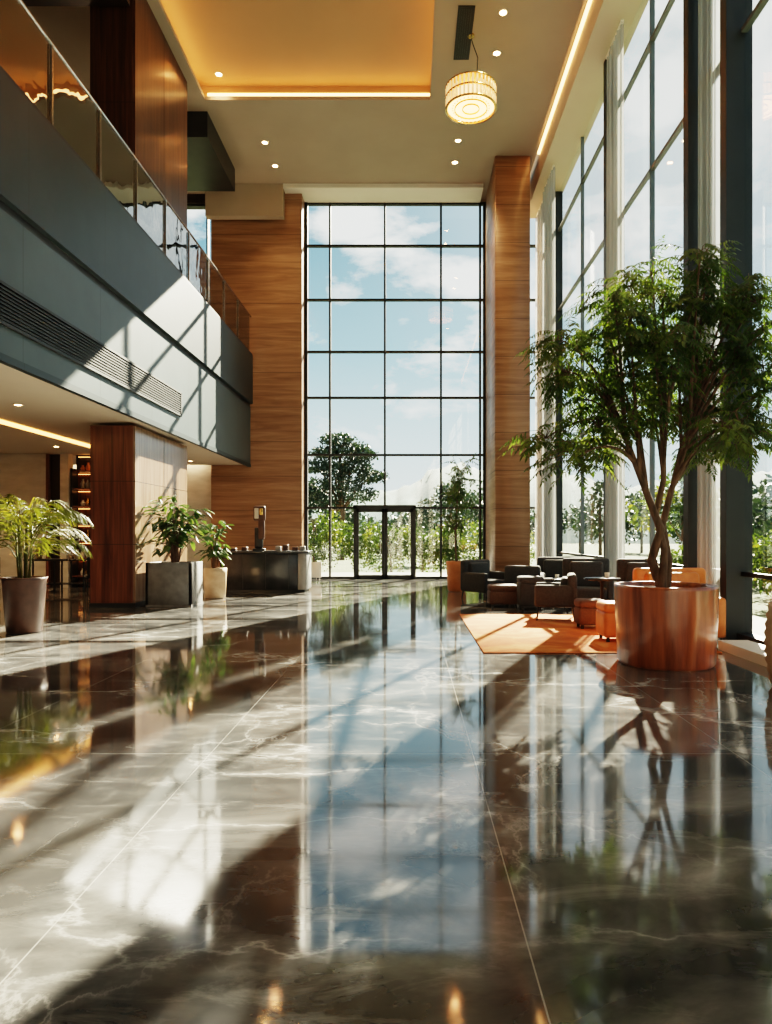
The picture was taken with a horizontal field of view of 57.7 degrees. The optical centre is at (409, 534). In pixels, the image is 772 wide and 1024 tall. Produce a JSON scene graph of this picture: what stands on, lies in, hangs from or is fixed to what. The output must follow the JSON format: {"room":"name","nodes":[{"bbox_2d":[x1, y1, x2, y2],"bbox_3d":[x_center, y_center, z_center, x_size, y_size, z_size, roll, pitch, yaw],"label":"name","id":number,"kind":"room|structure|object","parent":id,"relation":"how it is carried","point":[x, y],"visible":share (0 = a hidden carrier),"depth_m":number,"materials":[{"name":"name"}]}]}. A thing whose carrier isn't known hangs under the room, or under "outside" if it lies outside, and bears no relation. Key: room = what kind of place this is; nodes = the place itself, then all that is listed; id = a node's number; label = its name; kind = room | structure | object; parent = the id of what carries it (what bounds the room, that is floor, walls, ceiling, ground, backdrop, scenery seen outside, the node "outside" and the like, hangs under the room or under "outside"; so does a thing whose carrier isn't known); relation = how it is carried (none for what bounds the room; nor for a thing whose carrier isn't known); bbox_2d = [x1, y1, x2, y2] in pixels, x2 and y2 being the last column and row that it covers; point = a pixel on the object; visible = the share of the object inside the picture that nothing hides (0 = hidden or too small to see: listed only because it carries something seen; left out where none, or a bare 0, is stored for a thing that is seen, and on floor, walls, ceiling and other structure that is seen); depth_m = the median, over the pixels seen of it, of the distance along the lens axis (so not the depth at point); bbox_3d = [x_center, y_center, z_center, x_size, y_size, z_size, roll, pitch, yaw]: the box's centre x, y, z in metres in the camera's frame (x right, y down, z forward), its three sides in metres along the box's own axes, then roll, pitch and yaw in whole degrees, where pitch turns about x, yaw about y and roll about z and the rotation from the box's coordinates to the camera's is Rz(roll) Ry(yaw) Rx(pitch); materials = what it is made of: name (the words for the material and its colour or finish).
{"room":"lobby","nodes":[
{"label":"lobby","id":0,"kind":"room"},
{"bbox_2d":[0,453,89,587],"bbox_3d":[-10.100,-0.410,20.200,5.800,3.820,0.600,0,0,0],"label":"wall","id":1,"kind":"structure","parent":0,"point":[25,476],"depth_m":20.00,"materials":[{"name":"beige stone"}]},
{"bbox_2d":[48,73,49,121],"bbox_3d":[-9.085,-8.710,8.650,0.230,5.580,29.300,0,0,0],"label":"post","id":2,"kind":"structure","parent":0,"point":[48,73],"depth_m":17.48,"materials":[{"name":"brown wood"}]},
{"bbox_2d":[22,0,129,5],"bbox_3d":[-7.310,-11.149,4.150,3.180,0.697,20.300,0,0,0],"label":"trim","id":3,"kind":"structure","parent":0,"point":[27,2],"depth_m":14.22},
{"bbox_2d":[0,69,252,466],"bbox_3d":[-9.110,-4.105,8.645,7.760,3.690,29.290,0,0,0],"label":"mezzanine balcony","id":4,"kind":"object","parent":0,"point":[98,327],"visible":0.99,"depth_m":12.22,"materials":[{"name":"paint"}]},
{"bbox_2d":[0,419,89,447],"bbox_3d":[-8.330,-2.309,16.500,0.180,0.038,13.000,0,0,0],"label":"light strip","id":5,"kind":"object","parent":4,"relation":"attached to","point":[4,422],"visible":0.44,"depth_m":15.79,"materials":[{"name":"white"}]},
{"bbox_2d":[0,0,251,354],"bbox_3d":[-5.285,-6.620,8.740,0.090,1.339,29.080,0,0,0],"label":"glass balustrade","id":6,"kind":"object","parent":4,"relation":"on","point":[23,41],"visible":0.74,"depth_m":12.05,"materials":[{"name":"glass"}]},
{"bbox_2d":[90,0,186,226],"bbox_3d":[-6.120,-8.709,16.100,0.960,5.577,3.440,0,0,0],"label":"wall panel","id":7,"kind":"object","parent":4,"relation":"on","point":[137,81],"depth_m":14.92,"materials":[{"name":"brown wood"}]},
{"bbox_2d":[73,191,484,578],"bbox_3d":[-5.000,-5.000,23.700,16.000,13.000,0.800,0,0,0],"label":"wall","id":8,"kind":"structure","parent":0,"point":[262,262],"depth_m":23.30,"materials":[{"name":"brown wood"}]},
{"bbox_2d":[187,204,209,258],"bbox_3d":[-7.810,-8.950,23.800,2.380,4.500,0.200,0,0,0],"label":"window","id":9,"kind":"structure","parent":8,"relation":"in","point":[189,206],"depth_m":23.74,"materials":[{"name":"clear glass"}]},
{"bbox_2d":[205,184,283,219],"bbox_3d":[-5.430,-10.974,23.050,2.540,1.048,0.300,0,0,0],"label":"trim","id":10,"kind":"structure","parent":8,"relation":"attached to","point":[248,201],"depth_m":22.90,"materials":[{"name":"paint"}]},
{"bbox_2d":[283,184,482,202],"bbox_3d":[-0.875,-11.429,23.425,6.550,0.138,1.050,0,0,0],"label":"trim","id":11,"kind":"structure","parent":8,"relation":"attached to","point":[311,193],"depth_m":23.29,"materials":[{"name":"white paint"}]},
{"bbox_2d":[305,202,534,578],"bbox_3d":[0.500,-4.935,23.990,8.200,12.870,0.180,0,0,0],"label":"window","id":12,"kind":"structure","parent":8,"relation":"in","point":[307,204],"depth_m":23.92,"materials":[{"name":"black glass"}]},
{"bbox_2d":[354,505,415,578],"bbox_3d":[-0.860,0.240,23.833,2.120,2.520,0.174,0,0,0],"label":"door","id":13,"kind":"structure","parent":12,"relation":"attached to","point":[384,509],"depth_m":23.82,"materials":[{"name":"black metal"}]},
{"bbox_2d":[27,0,587,198],"bbox_3d":[-4.050,-11.825,9.000,17.900,0.650,30.000,0,0,0],"label":"ceiling","id":14,"kind":"structure","parent":0,"point":[257,46],"depth_m":17.96,"materials":[{"name":"paint"}]},
{"bbox_2d":[187,111,234,190],"bbox_3d":[-6.450,-11.149,20.500,1.900,0.697,3.000,0,0,0],"label":"trim","id":15,"kind":"structure","parent":14,"relation":"attached to","point":[210,167],"depth_m":20.30,"materials":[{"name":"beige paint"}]},
{"bbox_2d":[215,71,222,76],"bbox_3d":[-5.000,-12.043,18.300,0.210,0.012,0.210,0,0,0],"label":"recessed light","id":16,"kind":"object","parent":14,"relation":"in","point":[218,74],"depth_m":18.31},
{"bbox_2d":[208,93,429,95],"bbox_3d":[-2.445,-11.730,8.389,6.506,0.220,20.778,0,0,0],"label":"light strip","id":17,"kind":"object","parent":14,"relation":"attached to","point":[209,94],"visible":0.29,"depth_m":18.74,"materials":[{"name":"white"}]},
{"bbox_2d":[453,5,474,59],"bbox_3d":[1.235,-11.477,16.050,0.370,0.044,1.700,0,0,0],"label":"ceiling air vent","id":18,"kind":"object","parent":14,"relation":"in","point":[465,17],"depth_m":15.93,"materials":[{"name":"black metal"}]},
{"bbox_2d":[445,33,496,124],"bbox_3d":[1.400,-10.639,16.100,1.180,1.719,1.180,0,0,0],"label":"pendant chandelier","id":19,"kind":"object","parent":14,"relation":"hanging from","point":[473,93],"visible":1,"depth_m":15.88,"materials":[{"name":"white glass"}]},
{"bbox_2d":[492,50,500,55],"bbox_3d":[2.070,-11.493,16.700,0.210,0.012,0.210,0,0,0],"label":"recessed light","id":20,"kind":"object","parent":14,"relation":"in","point":[497,52],"depth_m":16.70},
{"bbox_2d":[498,9,507,15],"bbox_3d":[2.050,-11.493,15.400,0.210,0.012,0.210,0,0,0],"label":"recessed light","id":21,"kind":"object","parent":14,"relation":"in","point":[503,12],"depth_m":15.40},
{"bbox_2d":[530,0,648,218],"bbox_3d":[4.390,-11.335,9.000,0.920,0.970,30.000,0,0,0],"label":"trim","id":22,"kind":"structure","parent":14,"relation":"attached to","point":[580,101],"depth_m":17.38,"materials":[{"name":"paint"}]},
{"bbox_2d":[535,200,542,565],"bbox_3d":[4.280,-4.635,22.975,0.159,12.230,1.250,0,0,0],"label":"sheer curtain","id":23,"kind":"object","parent":22,"relation":"hanging from","point":[538,235],"visible":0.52,"depth_m":23.08,"materials":[{"name":"fabric"}]},
{"bbox_2d":[541,164,555,556],"bbox_3d":[4.180,-4.635,21.100,0.159,12.230,1.600,0,0,0],"label":"sheer curtain","id":24,"kind":"object","parent":22,"relation":"hanging from","point":[548,215],"visible":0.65,"depth_m":20.99,"materials":[{"name":"fabric"}]},
{"bbox_2d":[537,0,591,153],"bbox_3d":[3.893,-11.555,7.850,0.065,0.050,26.700,0,0,0],"label":"light strip","id":25,"kind":"object","parent":22,"relation":"attached to","point":[589,1],"visible":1,"depth_m":17.38,"materials":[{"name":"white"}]},
{"bbox_2d":[605,20,624,582],"bbox_3d":[4.430,-4.700,15.175,0.159,12.100,1.150,0,0,0],"label":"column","id":26,"kind":"structure","parent":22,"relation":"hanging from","point":[615,238],"depth_m":14.99,"materials":[{"name":"fabric"}]},
{"bbox_2d":[0,579,771,1023],"bbox_3d":[-4.100,1.540,9.050,17.800,0.080,30.100,0,0,0],"label":"floor","id":27,"kind":"structure","parent":0,"point":[325,803],"depth_m":3.65,"materials":[{"name":"stone"}]},
{"bbox_2d":[0,494,94,633],"bbox_3d":[-5.866,0.394,10.848,1.832,2.213,1.930,0,0,17],"label":"potted palm","id":28,"kind":"object","parent":27,"relation":"on","point":[24,596],"visible":1,"depth_m":10.65,"materials":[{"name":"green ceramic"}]},
{"bbox_2d":[23,544,89,591],"bbox_3d":[-9.300,0.855,18.500,1.600,1.290,0.440,0,0,0],"label":"console table","id":29,"kind":"object","parent":27,"relation":"on","point":[69,556],"visible":0.57,"depth_m":18.33,"materials":[{"name":"black metal"}]},
{"bbox_2d":[70,463,89,587],"bbox_3d":[-9.085,-0.380,20.145,1.190,3.760,0.390,0,0,0],"label":"display shelf","id":30,"kind":"object","parent":27,"relation":"on","point":[79,478],"visible":0.3,"depth_m":20.15,"materials":[{"name":"brown wood"}]},
{"bbox_2d":[84,557,89,594],"bbox_3d":[-7.995,1.025,17.791,0.480,0.951,0.500,0,0,-31],"label":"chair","id":31,"kind":"object","parent":27,"relation":"on","point":[87,575],"visible":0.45,"depth_m":17.49,"materials":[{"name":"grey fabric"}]},
{"bbox_2d":[89,426,186,607],"bbox_3d":[-6.120,-0.375,16.100,0.960,3.750,3.440,0,0,0],"label":"pillar","id":32,"kind":"structure","parent":27,"relation":"on","point":[131,467],"depth_m":14.40,"materials":[{"name":"brown wood"}]},
{"bbox_2d":[142,494,214,606],"bbox_3d":[-4.966,0.317,15.030,1.535,2.367,1.604,0,0,0],"label":"potted shrub","id":33,"kind":"object","parent":27,"relation":"on","point":[175,582],"visible":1,"depth_m":14.67,"materials":[{"name":"green plant"}]},
{"bbox_2d":[194,521,233,598],"bbox_3d":[-4.648,0.578,16.590,0.984,1.844,1.177,0,0,0],"label":"potted shrub","id":34,"kind":"object","parent":27,"relation":"on","point":[215,577],"visible":0.94,"depth_m":16.42,"materials":[{"name":"green plant"}]},
{"bbox_2d":[220,550,312,591],"bbox_3d":[-3.865,0.960,18.850,2.370,1.080,1.020,0,0,0],"label":"reception desk","id":35,"kind":"object","parent":27,"relation":"on","point":[250,570],"visible":0.83,"depth_m":18.40,"materials":[{"name":"stone"}]},
{"bbox_2d":[252,506,265,550],"bbox_3d":[-4.045,-0.180,18.800,0.330,1.200,0.200,0,0,0],"label":"bronze sculpture","id":36,"kind":"object","parent":35,"relation":"on","point":[259,512],"visible":1,"depth_m":18.74,"materials":[{"name":"black metal"}]},
{"bbox_2d":[230,545,305,550],"bbox_3d":[-3.805,0.340,18.790,1.990,0.160,0.180,0,0,0],"label":"accessories","id":37,"kind":"object","parent":35,"relation":"on","point":[285,547],"visible":0.99,"depth_m":18.70,"materials":[{"name":"brown ceramic"}]},
{"bbox_2d":[311,562,321,579],"bbox_3d":[-3.100,1.186,23.011,0.400,0.596,0.401,0,0,0],"label":"sign","id":38,"kind":"object","parent":27,"relation":"on","point":[315,566],"visible":0.74,"depth_m":22.89,"materials":[{"name":"white paint"}]},
{"bbox_2d":[435,452,479,591],"bbox_3d":[1.268,-0.376,18.759,1.242,3.752,1.130,0,0,0],"label":"potted tree","id":39,"kind":"object","parent":27,"relation":"on","point":[453,567],"visible":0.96,"depth_m":18.62,"materials":[{"name":"plant"}]},
{"bbox_2d":[461,559,503,599],"bbox_3d":[1.800,1.051,16.700,0.900,0.903,0.850,0,0,-38],"label":"armchair","id":40,"kind":"object","parent":27,"relation":"on","point":[476,575],"visible":0.76,"depth_m":16.64,"materials":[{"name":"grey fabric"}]},
{"bbox_2d":[487,584,516,607],"bbox_3d":[1.950,1.270,14.700,0.620,0.460,0.550,0,0,0],"label":"ottoman","id":41,"kind":"object","parent":27,"relation":"on","point":[497,594],"visible":0.9,"depth_m":14.43,"materials":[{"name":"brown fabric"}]},
{"bbox_2d":[485,156,529,571],"bbox_3d":[3.110,-4.998,22.565,1.100,12.997,2.770,0,0,0],"label":"column","id":42,"kind":"structure","parent":27,"relation":"on","point":[507,200],"depth_m":21.20,"materials":[{"name":"brown wood"}]},
{"bbox_2d":[504,565,543,584],"bbox_3d":[2.600,1.092,15.900,0.800,0.824,0.750,0,0,18],"label":"armchair","id":43,"kind":"object","parent":27,"relation":"on","point":[511,572],"visible":0.41,"depth_m":15.58,"materials":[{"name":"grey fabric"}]},
{"bbox_2d":[517,576,543,609],"bbox_3d":[2.450,1.170,14.250,0.500,0.660,0.500,0,0,0],"label":"ottoman","id":44,"kind":"object","parent":27,"relation":"on","point":[525,584],"visible":0.7,"depth_m":14.00,"materials":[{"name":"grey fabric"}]},
{"bbox_2d":[544,574,560,581],"bbox_3d":[3.100,1.180,15.200,0.700,0.640,0.700,0,0,0],"label":"pedestal table","id":45,"kind":"object","parent":27,"relation":"on","point":[556,578],"visible":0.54,"depth_m":15.14,"materials":[{"name":"stone"}]},
{"bbox_2d":[537,557,586,581],"bbox_3d":[3.650,1.017,16.600,1.200,0.974,0.850,0,0,6],"label":"sofa","id":46,"kind":"object","parent":27,"relation":"on","point":[550,566],"visible":0.16,"depth_m":16.79,"materials":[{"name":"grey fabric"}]},
{"bbox_2d":[562,558,613,609],"bbox_3d":[3.600,0.992,14.200,0.950,1.024,0.800,0,0,9],"label":"armchair","id":47,"kind":"object","parent":27,"relation":"on","point":[581,567],"visible":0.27,"depth_m":14.31,"materials":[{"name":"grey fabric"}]},
{"bbox_2d":[460,614,721,653],"bbox_3d":[2.440,1.492,11.000,3.020,0.015,4.300,0,0,0],"label":"area rug","id":48,"kind":"object","parent":27,"relation":"on","point":[493,633],"visible":0.76,"depth_m":10.44,"materials":[{"name":"carpet"}]},
{"bbox_2d":[535,573,576,620],"bbox_3d":[2.580,1.084,12.400,0.720,0.802,0.780,0,0,11],"label":"armchair","id":49,"kind":"object","parent":48,"relation":"on","point":[563,593],"visible":0.91,"depth_m":12.03,"materials":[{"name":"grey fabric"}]},
{"bbox_2d":[574,598,601,628],"bbox_3d":[2.880,1.253,11.200,0.450,0.460,0.420,0,0,0],"label":"ottoman","id":50,"kind":"object","parent":48,"relation":"on","point":[585,609],"visible":0.62,"depth_m":11.00,"materials":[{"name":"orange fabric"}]},
{"bbox_2d":[584,572,620,599],"bbox_3d":[3.320,1.068,12.100,0.620,0.830,0.620,0,0,0],"label":"pedestal table","id":51,"kind":"object","parent":48,"relation":"on","point":[601,580],"visible":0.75,"depth_m":12.07,"materials":[{"name":"stone"}]},
{"bbox_2d":[596,600,615,641],"bbox_3d":[2.930,1.213,9.900,0.500,0.540,0.500,0,0,0],"label":"ottoman","id":52,"kind":"object","parent":48,"relation":"on","point":[605,612],"visible":0.51,"depth_m":9.68,"materials":[{"name":"orange leather"}]},
{"bbox_2d":[616,559,657,582],"bbox_3d":[4.040,0.955,12.250,0.720,1.064,0.750,0,0,6],"label":"armchair","id":53,"kind":"object","parent":48,"relation":"on","point":[624,567],"visible":0.13,"depth_m":12.47,"materials":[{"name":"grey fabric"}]},
{"bbox_2d":[633,568,725,639],"bbox_3d":[3.820,0.986,10.000,1.060,1.006,0.800,0,0,0],"label":"armchair","id":54,"kind":"object","parent":48,"relation":"on","point":[697,575],"visible":0.19,"depth_m":10.15,"materials":[{"name":"orange leather"}]},
{"bbox_2d":[496,235,771,670],"bbox_3d":[2.834,-1.011,8.187,3.665,5.022,2.588,0,0,-6],"label":"potted tree","id":55,"kind":"object","parent":27,"relation":"on","point":[663,624],"visible":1,"depth_m":7.97,"materials":[{"name":"green plant"}]},
{"bbox_2d":[555,0,771,644],"bbox_3d":[4.635,-4.700,9.025,0.370,12.400,30.050,0,0,0],"label":"window","id":56,"kind":"structure","parent":27,"relation":"on","point":[737,17],"depth_m":10.03,"materials":[{"name":"clear glass"}]},
{"bbox_2d":[697,0,719,596],"bbox_3d":[4.570,-4.700,10.625,0.119,12.100,0.950,0,0,0],"label":"column","id":57,"kind":"structure","parent":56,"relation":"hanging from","point":[708,491],"depth_m":10.71,"materials":[{"name":"paint"}]},
{"bbox_2d":[718,640,766,666],"bbox_3d":[4.245,1.440,1.600,0.390,0.120,15.200,0,0,0],"label":"trim","id":58,"kind":"structure","parent":27,"relation":"on","point":[752,651],"depth_m":8.63,"materials":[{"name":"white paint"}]},
{"bbox_2d":[764,600,771,683],"bbox_3d":[3.860,0.908,6.850,0.715,1.185,0.715,0,0,25],"label":"wicker planter","id":59,"kind":"object","parent":27,"relation":"on","point":[768,623],"visible":1,"depth_m":6.88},
{"label":"outside","id":60,"kind":"structure","parent":0,"visible":0},
{"bbox_2d":[308,543,771,618],"bbox_3d":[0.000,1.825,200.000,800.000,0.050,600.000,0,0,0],"label":"ground","id":61,"kind":"structure","parent":60,"point":[760,602],"depth_m":47.55,"materials":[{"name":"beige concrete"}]},
{"bbox_2d":[308,510,345,570],"bbox_3d":[-4.386,0.315,32.080,2.955,2.969,2.224,0,0,0],"label":"shrub","id":62,"kind":"object","parent":61,"relation":"on","point":[318,542],"visible":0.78,"depth_m":31.83,"materials":[{"name":"green plant"}]},
{"bbox_2d":[308,432,389,559],"bbox_3d":[-5.100,-2.809,49.972,7.422,9.232,3.493,0,0,0],"label":"tree","id":63,"kind":"object","parent":61,"relation":"on","point":[315,494],"visible":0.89,"depth_m":49.66,"materials":[{"name":"green plant"}]},
{"bbox_2d":[333,519,381,571],"bbox_3d":[-2.593,0.565,33.562,2.665,2.730,2.112,0,0,0],"label":"shrub","id":64,"kind":"object","parent":61,"relation":"on","point":[349,541],"visible":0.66,"depth_m":33.48,"materials":[{"name":"green plant"}]},
{"bbox_2d":[361,522,416,571],"bbox_3d":[-0.869,0.660,33.174,2.838,2.607,2.099,0,0,0],"label":"shrub","id":65,"kind":"object","parent":61,"relation":"on","point":[395,550],"visible":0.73,"depth_m":32.96,"materials":[{"name":"green plant"}]},
{"bbox_2d":[396,523,450,571],"bbox_3d":[0.609,0.662,33.519,2.711,2.506,2.112,0,0,0],"label":"shrub","id":66,"kind":"object","parent":61,"relation":"on","point":[420,541],"visible":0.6,"depth_m":33.14,"materials":[{"name":"green plant"}]},
{"bbox_2d":[404,481,482,527],"bbox_3d":[2.612,-0.801,44.014,6.418,5.215,2.453,0,0,0],"label":"tree","id":67,"kind":"object","parent":61,"relation":"on","point":[430,516],"visible":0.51,"depth_m":43.73,"materials":[{"name":"green plant"}]},
{"bbox_2d":[426,516,478,569],"bbox_3d":[1.952,0.461,32.207,2.287,2.679,2.477,0,0,38],"label":"shrub","id":68,"kind":"object","parent":61,"relation":"on","point":[448,554],"visible":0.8,"depth_m":32.01,"materials":[{"name":"green plant"}]},
{"bbox_2d":[463,520,482,559],"bbox_3d":[3.917,0.463,34.094,2.839,2.976,2.290,0,0,0],"label":"shrub","id":69,"kind":"object","parent":61,"relation":"on","point":[470,555],"visible":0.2,"depth_m":34.06,"materials":[{"name":"green plant"}]},
{"bbox_2d":[482,528,534,563],"bbox_3d":[5.533,0.526,35.973,3.952,2.547,2.096,0,0,0],"label":"shrub","id":70,"kind":"object","parent":61,"relation":"on","point":[532,555],"visible":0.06,"depth_m":35.87,"materials":[{"name":"green plant"}]},
{"bbox_2d":[321,572,756,586],"bbox_3d":[-1.000,1.675,26.600,26.000,0.249,4.800,0,0,0],"label":"terrace","id":71,"kind":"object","parent":61,"relation":"on","point":[322,573],"visible":0.07,"depth_m":28.18,"materials":[{"name":"grey concrete"}]},
{"bbox_2d":[308,462,771,543],"bbox_3d":[7.900,-15.648,46.795,508.200,34.896,430.410,0,0,0],"label":"hills","id":72,"kind":"structure","parent":61,"relation":"on","point":[418,491],"depth_m":186.60,"materials":[{"name":"green plant"}]},
{"bbox_2d":[308,479,771,555],"bbox_3d":[25.554,-1.484,53.015,110.796,6.569,34.791,0,0,27],"label":"hedge","id":73,"kind":"object","parent":61,"relation":"on","point":[590,515],"visible":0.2,"depth_m":59.90,"materials":[{"name":"green plant"}]},
{"bbox_2d":[625,472,682,558],"bbox_3d":[10.504,-0.360,26.984,4.630,4.334,2.627,0,0,0],"label":"tree","id":74,"kind":"object","parent":61,"relation":"on","point":[679,507],"visible":0.27,"depth_m":26.91,"materials":[{"name":"green plant"}]},
{"bbox_2d":[659,542,755,579],"bbox_3d":[8.767,1.047,20.983,2.621,1.808,2.280,0,0,0],"label":"shrub","id":75,"kind":"object","parent":61,"relation":"on","point":[679,560],"visible":0.06,"depth_m":20.75,"materials":[{"name":"green plant"}]},
{"bbox_2d":[753,616,766,636],"bbox_3d":[5.750,1.675,8.050,1.700,0.249,32.100,0,0,0],"label":"terrace","id":76,"kind":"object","parent":61,"relation":"on","point":[759,627],"visible":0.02,"depth_m":11.99,"materials":[{"name":"white concrete"}]},
{"bbox_2d":[753,530,771,596],"bbox_3d":[9.259,0.812,17.247,3.065,1.984,2.181,0,0,-26],"label":"shrub","id":77,"kind":"object","parent":61,"relation":"on","point":[767,564],"visible":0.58,"depth_m":16.89,"materials":[{"name":"green plant"}]},
{"bbox_2d":[753,474,771,529],"bbox_3d":[11.392,-0.380,18.996,4.676,4.374,2.744,0,0,0],"label":"tree","id":78,"kind":"object","parent":61,"relation":"on","point":[767,513],"visible":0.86,"depth_m":19.19,"materials":[{"name":"green plant"}]},
{"bbox_2d":[753,478,771,536],"bbox_3d":[12.934,-0.356,22.969,4.611,4.328,2.563,0,0,0],"label":"tree","id":79,"kind":"object","parent":61,"relation":"on","point":[762,486],"visible":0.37,"depth_m":22.80,"materials":[{"name":"green plant"}]},
{"bbox_2d":[753,531,771,587],"bbox_3d":[12.121,0.869,24.079,3.252,2.196,2.047,0,0,15],"label":"shrub","id":80,"kind":"object","parent":61,"relation":"on","point":[755,534],"visible":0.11,"depth_m":23.97,"materials":[{"name":"green plant"}]}
]}

